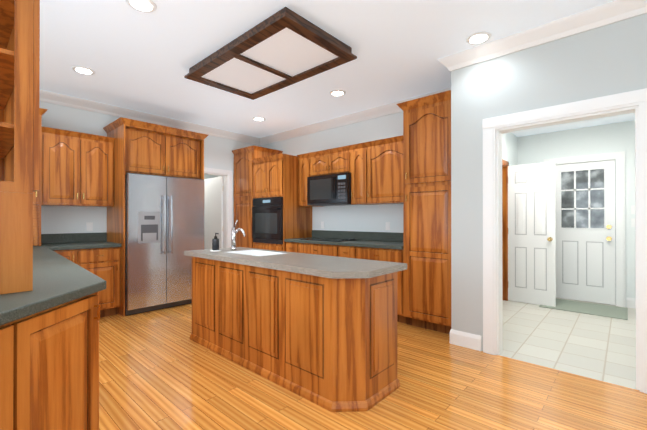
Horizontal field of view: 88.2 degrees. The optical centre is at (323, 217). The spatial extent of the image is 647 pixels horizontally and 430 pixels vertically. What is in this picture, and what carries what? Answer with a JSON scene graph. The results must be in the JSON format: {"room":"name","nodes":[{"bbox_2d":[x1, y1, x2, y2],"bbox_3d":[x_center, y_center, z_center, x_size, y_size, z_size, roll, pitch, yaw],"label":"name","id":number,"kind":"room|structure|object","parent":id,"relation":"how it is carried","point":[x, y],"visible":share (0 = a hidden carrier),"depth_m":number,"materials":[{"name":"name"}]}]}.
{"room":"kitchen","nodes":[
{"label":"kitchen","id":0,"kind":"room"},
{"bbox_2d":[39,101,260,233],"bbox_3d":[-3.816,-0.162,3.925,0.120,2.820,7.500,0,0,42],"label":"wall","id":1,"kind":"structure","parent":0,"point":[218,153],"depth_m":4.50,"materials":[{"name":"white paint"}]},
{"bbox_2d":[41,126,114,206],"bbox_3d":[-3.160,-0.606,4.279,0.371,0.910,0.753,0,0,42],"label":"upper cabinet","id":2,"kind":"object","parent":1,"relation":"attached to","point":[77,168],"visible":0.98,"depth_m":4.15,"materials":[{"name":"brown wood"}]},
{"bbox_2d":[44,232,120,243],"bbox_3d":[-3.050,0.288,4.192,0.647,0.168,0.728,0,0,42],"label":"backsplash","id":3,"kind":"structure","parent":1,"relation":"attached to","point":[102,236],"depth_m":4.47,"materials":[{"name":"stone"}]},
{"bbox_2d":[86,222,92,230],"bbox_3d":[-3.177,0.122,4.532,0.005,0.115,0.070,0,0,42],"label":"electrical outlet plate","id":4,"kind":"object","parent":1,"relation":"attached to","point":[89,226],"depth_m":4.53,"materials":[{"name":"white plastic"}]},
{"bbox_2d":[39,89,262,144],"bbox_3d":[-3.736,-1.513,3.857,0.096,0.118,7.500,0,0,42],"label":"crown molding","id":5,"kind":"structure","parent":1,"relation":"attached to","point":[44,96],"depth_m":4.92,"materials":[{"name":"white wood"}]},
{"bbox_2d":[204,176,222,248],"bbox_3d":[-2.149,0.243,6.437,0.778,2.012,0.045,0,0,42],"label":"hall door","id":6,"kind":"structure","parent":1,"relation":"in","point":[213,219],"depth_m":6.36,"materials":[{"name":"white"}]},
{"bbox_2d":[204,167,231,247],"bbox_3d":[-2.045,0.193,5.860,0.146,2.125,0.920,0,0,42],"label":"door frame","id":7,"kind":"structure","parent":1,"relation":"attached to","point":[227,200],"depth_m":6.11,"materials":[{"name":"white paint"}]},
{"bbox_2d":[204,174,217,178],"bbox_3d":[-3.331,-0.041,6.844,0.120,2.600,2.520,0,0,42],"label":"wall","id":8,"kind":"structure","parent":0,"point":[206,176],"depth_m":7.55,"materials":[{"name":"grey paint"}]},
{"bbox_2d":[218,111,402,232],"bbox_3d":[-0.299,-0.155,5.880,5.910,2.820,0.120,0,0,42],"label":"wall","id":9,"kind":"structure","parent":0,"point":[368,218],"depth_m":5.12,"materials":[{"name":"white paint"}]},
{"bbox_2d":[297,153,322,206],"bbox_3d":[-0.202,-0.601,5.477,0.268,0.830,0.342,0,0,42],"label":"upper cabinet","id":10,"kind":"object","parent":9,"relation":"attached to","point":[303,159],"depth_m":5.36,"materials":[{"name":"brown wood"}]},
{"bbox_2d":[309,145,348,176],"bbox_3d":[0.196,-0.829,5.118,0.806,0.378,0.342,0,0,42],"label":"upper cabinet","id":11,"kind":"object","parent":9,"relation":"attached to","point":[334,160],"depth_m":4.98,"materials":[{"name":"brown wood"}]},
{"bbox_2d":[307,172,352,205],"bbox_3d":[0.162,-0.415,5.079,0.796,0.442,0.439,0,0,42],"label":"microwave","id":12,"kind":"object","parent":11,"relation":"attached to","point":[330,190],"visible":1,"depth_m":4.91,"materials":[{"name":"black"}]},
{"bbox_2d":[259,87,450,143],"bbox_3d":[0.284,-1.508,5.211,4.000,0.118,0.096,0,0,42],"label":"crown molding","id":13,"kind":"structure","parent":9,"relation":"attached to","point":[391,108],"depth_m":5.18,"materials":[{"name":"white"}]},
{"bbox_2d":[349,143,376,204],"bbox_3d":[0.621,-0.604,4.732,0.342,0.830,0.342,0,0,42],"label":"upper cabinet","id":14,"kind":"object","parent":9,"relation":"attached to","point":[358,153],"depth_m":4.61,"materials":[{"name":"brown wood"}]},
{"bbox_2d":[369,135,402,204],"bbox_3d":[0.938,-0.605,4.445,0.761,0.830,0.342,0,0,42],"label":"upper cabinet","id":15,"kind":"object","parent":9,"relation":"attached to","point":[374,168],"depth_m":4.33,"materials":[{"name":"brown wood"}]},
{"bbox_2d":[386,222,389,229],"bbox_3d":[0.906,0.119,4.699,0.070,0.115,0.005,0,0,42],"label":"electrical outlet plate","id":16,"kind":"object","parent":9,"relation":"attached to","point":[387,223],"depth_m":4.69,"materials":[{"name":"white plastic"}]},
{"bbox_2d":[39,0,634,137],"bbox_3d":[-0.847,-1.517,2.725,9.340,0.320,9.940,0,0,42],"label":"ceiling","id":17,"kind":"structure","parent":0,"point":[134,59],"depth_m":3.12,"materials":[{"name":"white paint"}]},
{"bbox_2d":[71,66,95,74],"bbox_3d":[-2.559,-1.569,3.560,0.209,0.009,0.209,0,0,33],"label":"recessed light","id":18,"kind":"object","parent":17,"relation":"in","point":[80,69],"depth_m":3.54,"materials":[{"name":"white"}]},
{"bbox_2d":[125,0,156,12],"bbox_3d":[-1.343,-1.573,2.460,0.209,0.009,0.209,0,0,3],"label":"recessed light","id":19,"kind":"object","parent":17,"relation":"in","point":[147,6],"depth_m":2.47,"materials":[{"name":"white"}]},
{"bbox_2d":[252,117,265,120],"bbox_3d":[-1.023,-1.562,5.286,0.209,0.009,0.209,0,0,33],"label":"recessed light","id":20,"kind":"object","parent":17,"relation":"in","point":[254,118],"depth_m":5.25,"materials":[{"name":"white"}]},
{"bbox_2d":[184,7,356,99],"bbox_3d":[-0.578,-1.524,3.305,1.600,0.099,0.880,0,0,42],"label":"ceiling light","id":21,"kind":"object","parent":17,"relation":"attached to","point":[284,47],"visible":1,"depth_m":3.12,"materials":[{"name":"brown wood"}]},
{"bbox_2d":[329,90,345,95],"bbox_3d":[0.178,-1.566,4.199,0.209,0.009,0.209,0,0,33],"label":"recessed light","id":22,"kind":"object","parent":17,"relation":"in","point":[334,92],"depth_m":4.19,"materials":[{"name":"white"}]},
{"bbox_2d":[466,31,491,44],"bbox_3d":[1.359,-1.571,2.927,0.209,0.009,0.209,0,0,33],"label":"recessed light","id":23,"kind":"object","parent":17,"relation":"in","point":[483,36],"depth_m":2.92,"materials":[{"name":"white"}]},
{"bbox_2d":[98,303,646,429],"bbox_3d":[-1.585,1.270,1.899,9.100,0.060,7.500,0,0,42],"label":"floor","id":24,"kind":"structure","parent":0,"point":[159,369],"depth_m":2.36,"materials":[{"name":"brown wood"}]},
{"bbox_2d":[0,292,99,429],"bbox_3d":[-1.908,0.804,2.125,2.900,0.874,0.790,0,0,42],"label":"base cabinet","id":25,"kind":"object","parent":24,"relation":"on","point":[49,369],"visible":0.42,"depth_m":1.09,"materials":[{"name":"brown wood"}]},
{"bbox_2d":[0,234,121,325],"bbox_3d":[-2.307,0.281,2.462,4.071,0.168,0.840,0,0,42],"label":"countertop","id":26,"kind":"structure","parent":25,"relation":"on","point":[58,279],"depth_m":1.67,"materials":[{"name":"stone"}]},
{"bbox_2d":[0,0,39,293],"bbox_3d":[-1.744,-0.371,1.699,1.040,1.378,0.321,0,0,42],"label":"cabinet","id":27,"kind":"object","parent":26,"relation":"on","point":[19,88],"visible":1,"depth_m":1.44,"materials":[{"name":"brown wood"}]},
{"bbox_2d":[33,108,47,245],"bbox_3d":[-3.533,-0.464,3.811,0.446,1.578,0.531,0,0,42],"label":"upper cabinet","id":28,"kind":"object","parent":26,"relation":"on","point":[37,217],"visible":0.23,"depth_m":3.84,"materials":[{"name":"brown wood"}]},
{"bbox_2d":[54,247,119,316],"bbox_3d":[-3.052,0.812,4.192,0.641,0.874,0.728,0,0,42],"label":"base cabinet","id":29,"kind":"object","parent":24,"relation":"on","point":[103,263],"visible":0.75,"depth_m":4.14,"materials":[{"name":"brown wood"}]},
{"bbox_2d":[103,117,207,316],"bbox_3d":[-2.402,0.001,4.835,0.746,2.500,1.185,0,0,42],"label":"tall cabinet","id":30,"kind":"object","parent":24,"relation":"on","point":[140,147],"visible":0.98,"depth_m":4.48,"materials":[{"name":"brown wood"}]},
{"bbox_2d":[125,173,204,315],"bbox_3d":[-2.360,0.344,4.796,0.827,1.815,1.021,0,0,42],"label":"refrigerator","id":31,"kind":"object","parent":24,"relation":"on","point":[164,223],"visible":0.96,"depth_m":4.47,"materials":[{"name":"grey metal"}]},
{"bbox_2d":[190,256,213,351],"bbox_3d":[-0.989,0.817,3.471,0.496,0.860,0.571,0,0,42],"label":"base cabinet","id":32,"kind":"object","parent":24,"relation":"on","point":[202,333],"depth_m":3.26,"materials":[{"name":"brown wood"}]},
{"bbox_2d":[184,247,406,278],"bbox_3d":[-0.408,0.438,2.941,2.170,0.202,0.660,0,0,42],"label":"countertop","id":33,"kind":"structure","parent":32,"relation":"on","point":[333,267],"depth_m":2.53,"materials":[{"name":"stone"}]},
{"bbox_2d":[210,233,220,251],"bbox_3d":[-1.100,0.246,3.406,0.110,0.188,0.110,0,0,42],"label":"soap dispenser","id":34,"kind":"object","parent":33,"relation":"on","point":[215,243],"visible":1,"depth_m":3.38,"materials":[{"name":"black plastic"}]},
{"bbox_2d":[231,220,245,249],"bbox_3d":[-0.875,0.180,3.432,0.240,0.319,0.060,0,0,42],"label":"faucet","id":35,"kind":"object","parent":33,"relation":"on","point":[234,230],"visible":1,"depth_m":3.47,"materials":[{"name":"silver metal"}]},
{"bbox_2d":[214,260,245,367],"bbox_3d":[-0.635,0.815,3.151,0.459,0.860,0.571,0,0,42],"label":"base cabinet","id":36,"kind":"object","parent":24,"relation":"on","point":[229,278],"depth_m":2.93,"materials":[{"name":"brown wood"}]},
{"bbox_2d":[232,145,282,247],"bbox_3d":[-1.228,0.009,6.185,0.674,2.495,0.666,0,0,42],"label":"tall cabinet","id":37,"kind":"object","parent":24,"relation":"on","point":[243,183],"visible":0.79,"depth_m":5.96,"materials":[{"name":"brown wood"}]},
{"bbox_2d":[246,265,281,386],"bbox_3d":[-0.294,0.814,2.843,0.459,0.860,0.571,0,0,42],"label":"base cabinet","id":38,"kind":"object","parent":24,"relation":"on","point":[263,285],"depth_m":2.61,"materials":[{"name":"brown wood"}]},
{"bbox_2d":[251,153,311,250],"bbox_3d":[-0.720,0.127,5.710,0.808,2.255,0.686,0,0,42],"label":"tall cabinet","id":39,"kind":"object","parent":24,"relation":"on","point":[276,175],"visible":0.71,"depth_m":5.40,"materials":[{"name":"brown wood"}]},
{"bbox_2d":[252,197,282,243],"bbox_3d":[-0.750,0.044,5.678,0.756,0.748,0.663,0,0,42],"label":"wall oven","id":40,"kind":"object","parent":39,"relation":"in","point":[267,220],"visible":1,"depth_m":5.43,"materials":[{"name":"black"}]},
{"bbox_2d":[286,242,301,252],"bbox_3d":[-0.262,0.816,5.340,0.356,0.874,0.616,0,0,42],"label":"base cabinet","id":41,"kind":"object","parent":24,"relation":"on","point":[290,246],"depth_m":5.10,"materials":[{"name":"brown wood"}]},
{"bbox_2d":[282,271,321,406],"bbox_3d":[0.032,0.813,2.547,0.421,0.860,0.571,0,0,42],"label":"base cabinet","id":42,"kind":"object","parent":24,"relation":"on","point":[301,293],"depth_m":2.32,"materials":[{"name":"brown wood"}]},
{"bbox_2d":[302,243,341,256],"bbox_3d":[0.106,0.815,5.007,0.917,0.874,0.616,0,0,42],"label":"base cabinet","id":43,"kind":"object","parent":24,"relation":"on","point":[318,249],"depth_m":4.70,"materials":[{"name":"brown wood"}]},
{"bbox_2d":[284,230,402,249],"bbox_3d":[0.358,0.290,4.764,2.052,0.168,0.641,0,0,42],"label":"countertop","id":44,"kind":"structure","parent":43,"relation":"on","point":[387,240],"depth_m":4.74,"materials":[{"name":"stone"}]},
{"bbox_2d":[300,238,359,241],"bbox_3d":[0.099,0.316,4.999,0.760,0.029,0.500,0,0,42],"label":"cooktop","id":45,"kind":"object","parent":44,"relation":"in","point":[333,239],"visible":1,"depth_m":4.94,"materials":[{"name":"black"}]},
{"bbox_2d":[342,246,357,258],"bbox_3d":[0.506,0.813,4.644,0.428,0.874,0.616,0,0,42],"label":"base cabinet","id":46,"kind":"object","parent":24,"relation":"on","point":[347,251],"depth_m":4.38,"materials":[{"name":"brown wood"}]},
{"bbox_2d":[322,272,399,411],"bbox_3d":[0.275,0.812,2.327,0.236,0.860,0.571,0,0,42],"label":"base cabinet","id":47,"kind":"object","parent":24,"relation":"on","point":[329,344],"depth_m":2.17,"materials":[{"name":"brown wood"}]},
{"bbox_2d":[358,247,406,323],"bbox_3d":[0.849,0.812,4.334,0.751,0.874,0.616,0,0,42],"label":"base cabinet","id":48,"kind":"object","parent":24,"relation":"on","point":[387,255],"depth_m":3.96,"materials":[{"name":"brown wood"}]},
{"bbox_2d":[396,90,450,333],"bbox_3d":[1.315,-0.033,3.876,0.672,2.560,0.676,0,0,42],"label":"pantry cabinet","id":49,"kind":"object","parent":24,"relation":"on","point":[427,205],"visible":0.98,"depth_m":3.64,"materials":[{"name":"brown wood"}]},
{"bbox_2d":[502,132,517,165],"bbox_3d":[2.544,-0.049,4.870,0.100,2.600,2.200,0,0,42],"label":"wall","id":50,"kind":"structure","parent":0,"point":[509,141],"depth_m":5.22,"materials":[{"name":"white paint"}]},
{"bbox_2d":[502,159,508,300],"bbox_3d":[2.521,0.201,4.836,0.120,2.100,0.780,0,0,42],"label":"trim","id":51,"kind":"structure","parent":50,"relation":"attached to","point":[505,164],"depth_m":5.04,"materials":[{"name":"brown wood"}]},
{"bbox_2d":[508,162,555,306],"bbox_3d":[2.985,0.232,4.827,0.606,2.022,0.110,0,0,42],"label":"door","id":52,"kind":"structure","parent":50,"relation":"in","point":[531,233],"depth_m":4.82,"materials":[{"name":"white"}]},
{"bbox_2d":[451,13,646,350],"bbox_3d":[2.787,-0.168,2.472,3.380,2.820,0.790,0,0,42],"label":"wall","id":53,"kind":"structure","parent":0,"point":[607,60],"depth_m":3.00,"materials":[{"name":"grey paint"}]},
{"bbox_2d":[450,329,480,350],"bbox_3d":[1.363,1.175,3.214,0.294,0.140,0.014,0,0,42],"label":"baseboard","id":54,"kind":"structure","parent":53,"relation":"attached to","point":[466,340],"depth_m":3.20,"materials":[{"name":"white wood"}]},
{"bbox_2d":[438,0,646,71],"bbox_3d":[2.457,-1.520,2.185,3.476,0.118,0.106,0,0,42],"label":"crown molding","id":55,"kind":"structure","parent":53,"relation":"attached to","point":[597,17],"depth_m":2.72,"materials":[{"name":"white wood"}]},
{"bbox_2d":[482,88,646,393],"bbox_3d":[1.958,0.163,2.758,1.165,2.160,0.156,0,0,42],"label":"door frame","id":56,"kind":"structure","parent":53,"relation":"attached to","point":[497,127],"depth_m":2.78,"materials":[{"name":"white wood"}]},
{"bbox_2d":[499,297,635,388],"bbox_3d":[2.583,1.279,4.216,2.570,0.060,3.110,0,0,42],"label":"floor","id":57,"kind":"structure","parent":0,"point":[601,348],"depth_m":3.36,"materials":[{"name":"white tile"}]},
{"bbox_2d":[539,299,627,319],"bbox_3d":[3.596,1.244,4.627,0.920,0.011,0.700,0,0,42],"label":"door mat","id":58,"kind":"object","parent":57,"relation":"on","point":[616,312],"visible":0.79,"depth_m":4.55,"materials":[{"name":"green fabric"}]},
{"bbox_2d":[518,120,635,306],"bbox_3d":[3.861,-0.048,5.081,1.530,2.600,0.120,0,0,42],"label":"wall","id":59,"kind":"structure","parent":0,"point":[590,140],"depth_m":4.84,"materials":[{"name":"white paint"}]},
{"bbox_2d":[544,151,625,306],"bbox_3d":[3.860,0.162,4.982,0.960,2.180,0.026,0,0,42],"label":"door frame","id":60,"kind":"structure","parent":59,"relation":"attached to","point":[619,157],"depth_m":4.69,"materials":[{"name":"white wood"}]},
{"bbox_2d":[556,160,615,304],"bbox_3d":[3.861,0.210,4.982,0.750,2.067,0.115,0,0,42],"label":"exterior door","id":61,"kind":"structure","parent":59,"relation":"in","point":[585,238],"depth_m":4.97,"materials":[{"name":"white wood"}]},
{"bbox_2d":[631,205,634,213],"bbox_3d":[4.296,-0.110,4.600,0.080,0.120,0.006,0,0,42],"label":"electrical outlet plate","id":62,"kind":"object","parent":59,"relation":"attached to","point":[632,206],"depth_m":4.61,"materials":[{"name":"white plastic"}]}
]}

